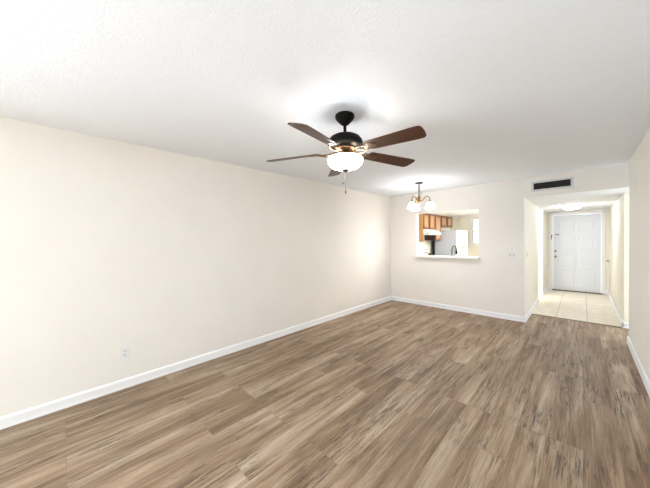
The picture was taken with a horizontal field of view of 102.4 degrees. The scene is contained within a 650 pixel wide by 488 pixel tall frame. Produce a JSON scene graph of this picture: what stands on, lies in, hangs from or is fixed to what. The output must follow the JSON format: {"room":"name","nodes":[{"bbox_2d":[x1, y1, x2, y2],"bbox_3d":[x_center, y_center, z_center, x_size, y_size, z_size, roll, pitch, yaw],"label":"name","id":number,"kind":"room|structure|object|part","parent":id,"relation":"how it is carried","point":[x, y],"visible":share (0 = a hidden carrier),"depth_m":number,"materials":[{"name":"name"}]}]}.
{"room":"empty living room","nodes":[
{"label":"empty living room","id":0,"kind":"room"},
{"bbox_2d":[0,117,449,416],"bbox_3d":[-0.633,0.168,4.059,0.120,2.440,13.923,0,1,45],"label":"wall","id":1,"kind":"structure","parent":0,"point":[107,246],"depth_m":2.75,"materials":[{"name":"paint"}]},
{"bbox_2d":[121,346,129,358],"bbox_3d":[-1.984,1.077,2.599,0.009,0.116,0.072,0,1,45],"label":"wall outlet","id":2,"kind":"object","parent":1,"relation":"attached to","point":[125,351],"visible":1,"depth_m":2.60,"materials":[{"name":"plastic"}]},
{"bbox_2d":[0,296,391,429],"bbox_3d":[-1.150,1.359,3.438,0.019,0.092,7.784,0,1,45],"label":"baseboard","id":3,"kind":"structure","parent":1,"relation":"attached to","point":[6,421],"depth_m":2.73,"materials":[{"name":"white wood"}]},
{"bbox_2d":[419,214,434,241],"bbox_3d":[2.691,-0.437,7.123,0.312,0.745,0.787,0,1,45],"label":"upper cabinet","id":4,"kind":"object","parent":1,"relation":"attached to","point":[426,221],"visible":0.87,"depth_m":6.85,"materials":[{"name":"brown wood"}]},
{"bbox_3d":[2.421,-0.429,6.854,0.304,0.745,0.025,0,1,45],"label":"panel","id":5,"kind":"part","parent":4,"relation":"part of","materials":[{"name":"brown wood"}]},
{"bbox_3d":[2.668,-0.598,6.891,0.020,0.372,0.321,0,1,45],"label":"door","id":6,"kind":"part","parent":4,"relation":"part of","materials":[{"name":"brown wood"}]},
{"bbox_3d":[2.665,-0.598,6.894,0.012,0.282,0.231,0,1,45],"label":"door panel","id":7,"kind":"part","parent":4,"relation":"part of","materials":[{"name":"brown wood"}]},
{"bbox_3d":[2.935,-0.605,7.163,0.020,0.372,0.321,0,1,45],"label":"door","id":8,"kind":"part","parent":4,"relation":"part of","materials":[{"name":"brown wood"}]},
{"bbox_3d":[2.932,-0.605,7.165,0.012,0.282,0.231,0,1,45],"label":"door panel","id":9,"kind":"part","parent":4,"relation":"part of","materials":[{"name":"brown wood"}]},
{"bbox_2d":[423,229,440,235],"bbox_3d":[2.756,-0.314,7.082,0.462,0.161,0.756,0,1,45],"label":"range hood","id":10,"kind":"object","parent":1,"relation":"attached to","point":[426,232],"visible":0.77,"depth_m":6.83,"materials":[{"name":"white metal"}]},
{"bbox_2d":[425,215,440,240],"bbox_3d":[3.122,-0.462,7.560,0.312,0.720,0.434,0,1,45],"label":"upper cabinet","id":11,"kind":"object","parent":1,"relation":"attached to","point":[437,217],"visible":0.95,"depth_m":7.42,"materials":[{"name":"brown wood"}]},
{"bbox_3d":[3.226,-0.459,7.458,0.020,0.682,0.374,0,1,45],"label":"door","id":12,"kind":"part","parent":11,"relation":"part of","materials":[{"name":"brown wood"}]},
{"bbox_3d":[3.223,-0.459,7.461,0.012,0.592,0.284,0,1,45],"label":"door panel","id":13,"kind":"part","parent":11,"relation":"part of","materials":[{"name":"brown wood"}]},
{"bbox_2d":[441,216,451,227],"bbox_3d":[3.603,-0.676,8.048,0.312,0.320,0.936,0,1,45],"label":"upper cabinet","id":14,"kind":"object","parent":1,"relation":"attached to","point":[446,222],"visible":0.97,"depth_m":7.89,"materials":[{"name":"brown wood"}]},
{"bbox_2d":[0,0,649,196],"bbox_3d":[-0.194,-1.062,0.936,5.132,0.100,10.144,0,1,45],"label":"ceiling","id":15,"kind":"structure","parent":0,"point":[498,90],"depth_m":1.62,"materials":[{"name":"white paint"}]},
{"bbox_2d":[267,111,425,193],"bbox_3d":[0.178,-0.719,2.059,1.265,0.630,1.295,0,1,45],"label":"ceiling fan","id":16,"kind":"object","parent":15,"relation":"hanging from","point":[346,144],"visible":1,"depth_m":1.99,"materials":[{"name":"brown wood"}]},
{"bbox_3d":[-0.271,-0.720,2.191,0.465,0.006,0.132,-3,14,12],"label":"blade","id":17,"kind":"part","parent":16,"relation":"part of","materials":[{"name":"brown wood"}]},
{"bbox_3d":[-0.060,-0.716,1.715,0.132,0.006,0.465,16,11,28],"label":"blade","id":18,"kind":"part","parent":16,"relation":"part of","materials":[{"name":"brown wood"}]},
{"bbox_3d":[0.117,-0.730,2.538,0.132,0.006,0.465,-15,0,-6],"label":"blade","id":19,"kind":"part","parent":16,"relation":"part of","materials":[{"name":"brown wood"}]},
{"bbox_3d":[0.163,-0.644,2.099,0.280,0.092,0.280,0,1,45],"label":"lamp shade","id":20,"kind":"part","parent":16,"relation":"part of","materials":[{"name":"white glass"}]},
{"bbox_3d":[0.567,-0.733,2.277,0.465,0.006,0.132,2,-14,-24],"label":"blade","id":21,"kind":"part","parent":16,"relation":"part of","materials":[{"name":"brown wood"}]},
{"bbox_3d":[0.457,-0.710,1.769,0.132,0.006,0.465,17,-7,-42],"label":"blade","id":22,"kind":"part","parent":16,"relation":"part of","materials":[{"name":"brown wood"}]},
{"bbox_2d":[407,182,434,210],"bbox_3d":[1.680,-0.859,4.635,0.463,0.469,0.463,0,1,45],"label":"chandelier","id":23,"kind":"object","parent":15,"relation":"hanging from","point":[413,206],"visible":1,"depth_m":4.62,"materials":[{"name":"white glass"}]},
{"bbox_3d":[1.526,-0.676,4.580,0.162,0.109,0.162,-1,1,-30],"label":"lamp shade","id":24,"kind":"part","parent":23,"relation":"part of","materials":[{"name":"white glass"}]},
{"bbox_3d":[1.837,-0.680,4.581,0.162,0.109,0.162,0,1,30],"label":"lamp shade","id":25,"kind":"part","parent":23,"relation":"part of","materials":[{"name":"white glass"}]},
{"bbox_2d":[0,300,649,487],"bbox_3d":[0.041,1.468,1.176,5.132,0.106,10.712,0,1,45],"label":"floor","id":26,"kind":"structure","parent":0,"point":[392,393],"depth_m":2.12,"materials":[{"name":"wood"}]},
{"bbox_2d":[390,163,628,316],"bbox_3d":[3.385,0.105,4.480,5.012,2.440,0.120,0,1,45],"label":"wall","id":27,"kind":"structure","parent":0,"point":[496,282],"depth_m":4.84,"materials":[{"name":"paint"}]},
{"bbox_2d":[414,255,479,259],"bbox_3d":[2.471,0.266,5.348,1.255,0.046,0.235,0,1,45],"label":"ledge","id":28,"kind":"object","parent":27,"relation":"attached to","point":[418,256],"visible":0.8,"depth_m":5.20,"materials":[{"name":"paint"}]},
{"bbox_2d":[391,296,525,322],"bbox_3d":[2.480,1.280,5.309,2.557,0.092,0.019,0,1,45],"label":"baseboard","id":29,"kind":"structure","parent":27,"relation":"attached to","point":[419,302],"depth_m":5.08,"materials":[{"name":"white wood"}]},
{"bbox_2d":[508,252,515,258],"bbox_3d":[3.240,0.194,4.529,0.116,0.116,0.018,0,1,45],"label":"light switch","id":30,"kind":"object","parent":27,"relation":"attached to","point":[512,255],"visible":1,"depth_m":4.53,"materials":[{"name":"plastic"}]},
{"bbox_2d":[531,176,573,191],"bbox_3d":[3.595,-0.943,4.150,0.508,0.164,0.012,0,1,45],"label":"air vent","id":31,"kind":"object","parent":27,"relation":"in","point":[567,182],"visible":1,"depth_m":4.14,"materials":[{"name":"metal"}]},
{"bbox_2d":[428,187,628,218],"bbox_3d":[4.699,-0.874,5.897,5.132,0.101,4.018,0,1,45],"label":"ceiling","id":32,"kind":"structure","parent":0,"point":[596,199],"depth_m":5.00,"materials":[{"name":"white paint"}]},
{"bbox_2d":[563,204,581,209],"bbox_3d":[5.316,-0.784,5.622,0.304,0.090,0.304,0,1,45],"label":"ceiling light","id":33,"kind":"object","parent":32,"relation":"attached to","point":[569,207],"visible":0.99,"depth_m":5.54,"materials":[{"name":"white glass"}]},
{"bbox_2d":[450,209,608,290],"bbox_3d":[5.658,0.190,7.719,3.939,2.110,0.120,0,1,45],"label":"wall","id":34,"kind":"structure","parent":0,"point":[457,223],"depth_m":7.17,"materials":[{"name":"paint"}]},
{"bbox_2d":[470,218,478,244],"bbox_3d":[5.075,-0.404,8.207,0.920,0.860,0.100,0,1,45],"label":"window","id":35,"kind":"structure","parent":34,"relation":"in","point":[471,219],"depth_m":8.49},
{"bbox_2d":[550,210,604,294],"bbox_3d":[6.533,0.205,6.803,1.034,2.082,0.096,0,1,45],"label":"door frame","id":36,"kind":"structure","parent":34,"relation":"in","point":[602,212],"depth_m":6.49,"materials":[{"name":"white wood"}]},
{"bbox_2d":[551,213,600,292],"bbox_3d":[6.510,0.233,6.811,0.936,1.984,0.108,0,1,45],"label":"door","id":37,"kind":"structure","parent":36,"relation":"attached to","point":[576,238],"depth_m":6.79,"materials":[{"name":"paint"}]},
{"bbox_3d":[6.412,0.916,6.943,0.310,0.380,0.005,0,1,45],"label":"panel","id":38,"kind":"part","parent":37,"relation":"part of","materials":[{"name":"paint"}]},
{"bbox_3d":[6.406,0.474,6.937,0.310,0.385,0.005,0,1,45],"label":"panel","id":39,"kind":"part","parent":37,"relation":"part of","materials":[{"name":"paint"}]},
{"bbox_3d":[6.399,-0.006,6.930,0.310,0.415,0.005,0,1,45],"label":"panel","id":40,"kind":"part","parent":37,"relation":"part of","materials":[{"name":"paint"}]},
{"bbox_3d":[6.393,-0.473,6.923,0.310,0.300,0.005,0,1,45],"label":"panel","id":41,"kind":"part","parent":37,"relation":"part of","materials":[{"name":"paint"}]},
{"bbox_3d":[6.683,0.916,6.676,0.310,0.380,0.005,0,1,45],"label":"panel","id":42,"kind":"part","parent":37,"relation":"part of","materials":[{"name":"paint"}]},
{"bbox_3d":[6.677,0.474,6.670,0.310,0.385,0.005,0,1,45],"label":"panel","id":43,"kind":"part","parent":37,"relation":"part of","materials":[{"name":"paint"}]},
{"bbox_3d":[6.670,-0.006,6.663,0.310,0.415,0.005,0,1,45],"label":"panel","id":44,"kind":"part","parent":37,"relation":"part of","materials":[{"name":"paint"}]},
{"bbox_3d":[6.663,-0.473,6.656,0.310,0.300,0.005,0,1,45],"label":"panel","id":45,"kind":"part","parent":37,"relation":"part of","materials":[{"name":"paint"}]},
{"bbox_2d":[552,289,602,294],"bbox_3d":[6.545,1.236,6.808,0.960,0.020,0.115,0,1,45],"label":"trim","id":46,"kind":"structure","parent":34,"relation":"attached to","point":[552,289],"depth_m":6.75,"materials":[{"name":"metal"}]},
{"bbox_2d":[525,198,546,313],"bbox_3d":[4.737,0.230,5.890,0.120,2.110,3.779,0,1,45],"label":"wall","id":47,"kind":"structure","parent":0,"point":[535,219],"depth_m":5.34,"materials":[{"name":"paint"}]},
{"bbox_2d":[524,286,547,321],"bbox_3d":[4.711,1.240,5.850,0.139,0.092,3.914,0,1,45],"label":"baseboard","id":48,"kind":"structure","parent":47,"relation":"attached to","point":[535,304],"depth_m":5.26,"materials":[{"name":"white wood"}]},
{"bbox_2d":[532,289,620,326],"bbox_3d":[4.326,1.334,6.369,3.939,0.100,3.959,0,1,45],"label":"floor tile","id":49,"kind":"structure","parent":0,"point":[594,308],"depth_m":5.32,"materials":[{"name":"beige tile"}]},
{"bbox_2d":[419,247,427,254],"bbox_3d":[2.869,0.692,7.028,0.689,1.205,0.795,0,1,45],"label":"stove","id":50,"kind":"object","parent":49,"relation":"on","point":[422,250],"visible":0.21,"depth_m":7.28,"materials":[{"name":"white metal"}]},
{"bbox_2d":[433,230,467,255],"bbox_3d":[3.762,0.437,7.783,0.766,1.668,0.855,0,1,45],"label":"refrigerator","id":51,"kind":"object","parent":49,"relation":"on","point":[449,238],"visible":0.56,"depth_m":7.48,"materials":[{"name":"white metal"}]},
{"bbox_3d":[3.980,0.649,7.574,0.070,1.085,0.855,0,1,45],"label":"fridge door","id":52,"kind":"part","parent":51,"relation":"part of","materials":[{"name":"white metal"}]},
{"bbox_3d":[3.969,-0.153,7.563,0.070,0.488,0.855,0,1,45],"label":"freezer door","id":53,"kind":"part","parent":51,"relation":"part of","materials":[{"name":"white metal"}]},
{"bbox_3d":[2.813,0.882,5.558,2.100,0.870,0.574,0,1,45],"label":"base cabinet","id":54,"kind":"object","parent":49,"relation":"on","visible":0},
{"bbox_3d":[2.813,0.427,5.565,2.130,0.040,0.604,0,1,45],"label":"countertop","id":55,"kind":"structure","parent":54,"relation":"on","visible":0},
{"bbox_2d":[451,246,456,255],"bbox_3d":[2.730,0.220,5.495,0.116,0.379,0.224,0,1,45],"label":"faucet","id":56,"kind":"object","parent":55,"relation":"on","point":[452,246],"visible":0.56,"depth_m":5.46,"materials":[{"name":"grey metal"}]},
{"bbox_2d":[609,128,649,380],"bbox_3d":[2.504,0.169,0.965,1.330,2.440,13.923,0,1,45],"label":"wall","id":57,"kind":"structure","parent":0,"point":[639,163],"depth_m":3.07,"materials":[{"name":"paint"}]},
{"bbox_2d":[608,291,628,328],"bbox_3d":[6.226,1.234,4.827,1.212,0.092,3.242,0,1,45],"label":"baseboard","id":58,"kind":"structure","parent":57,"relation":"attached to","point":[623,324],"depth_m":4.54,"materials":[{"name":"white wood"}]},
{"bbox_2d":[626,336,649,397],"bbox_3d":[1.095,1.383,-0.364,1.229,0.092,9.764,0,1,45],"label":"baseboard","id":59,"kind":"structure","parent":57,"relation":"attached to","point":[637,361],"depth_m":2.75,"materials":[{"name":"white wood"}]}
]}

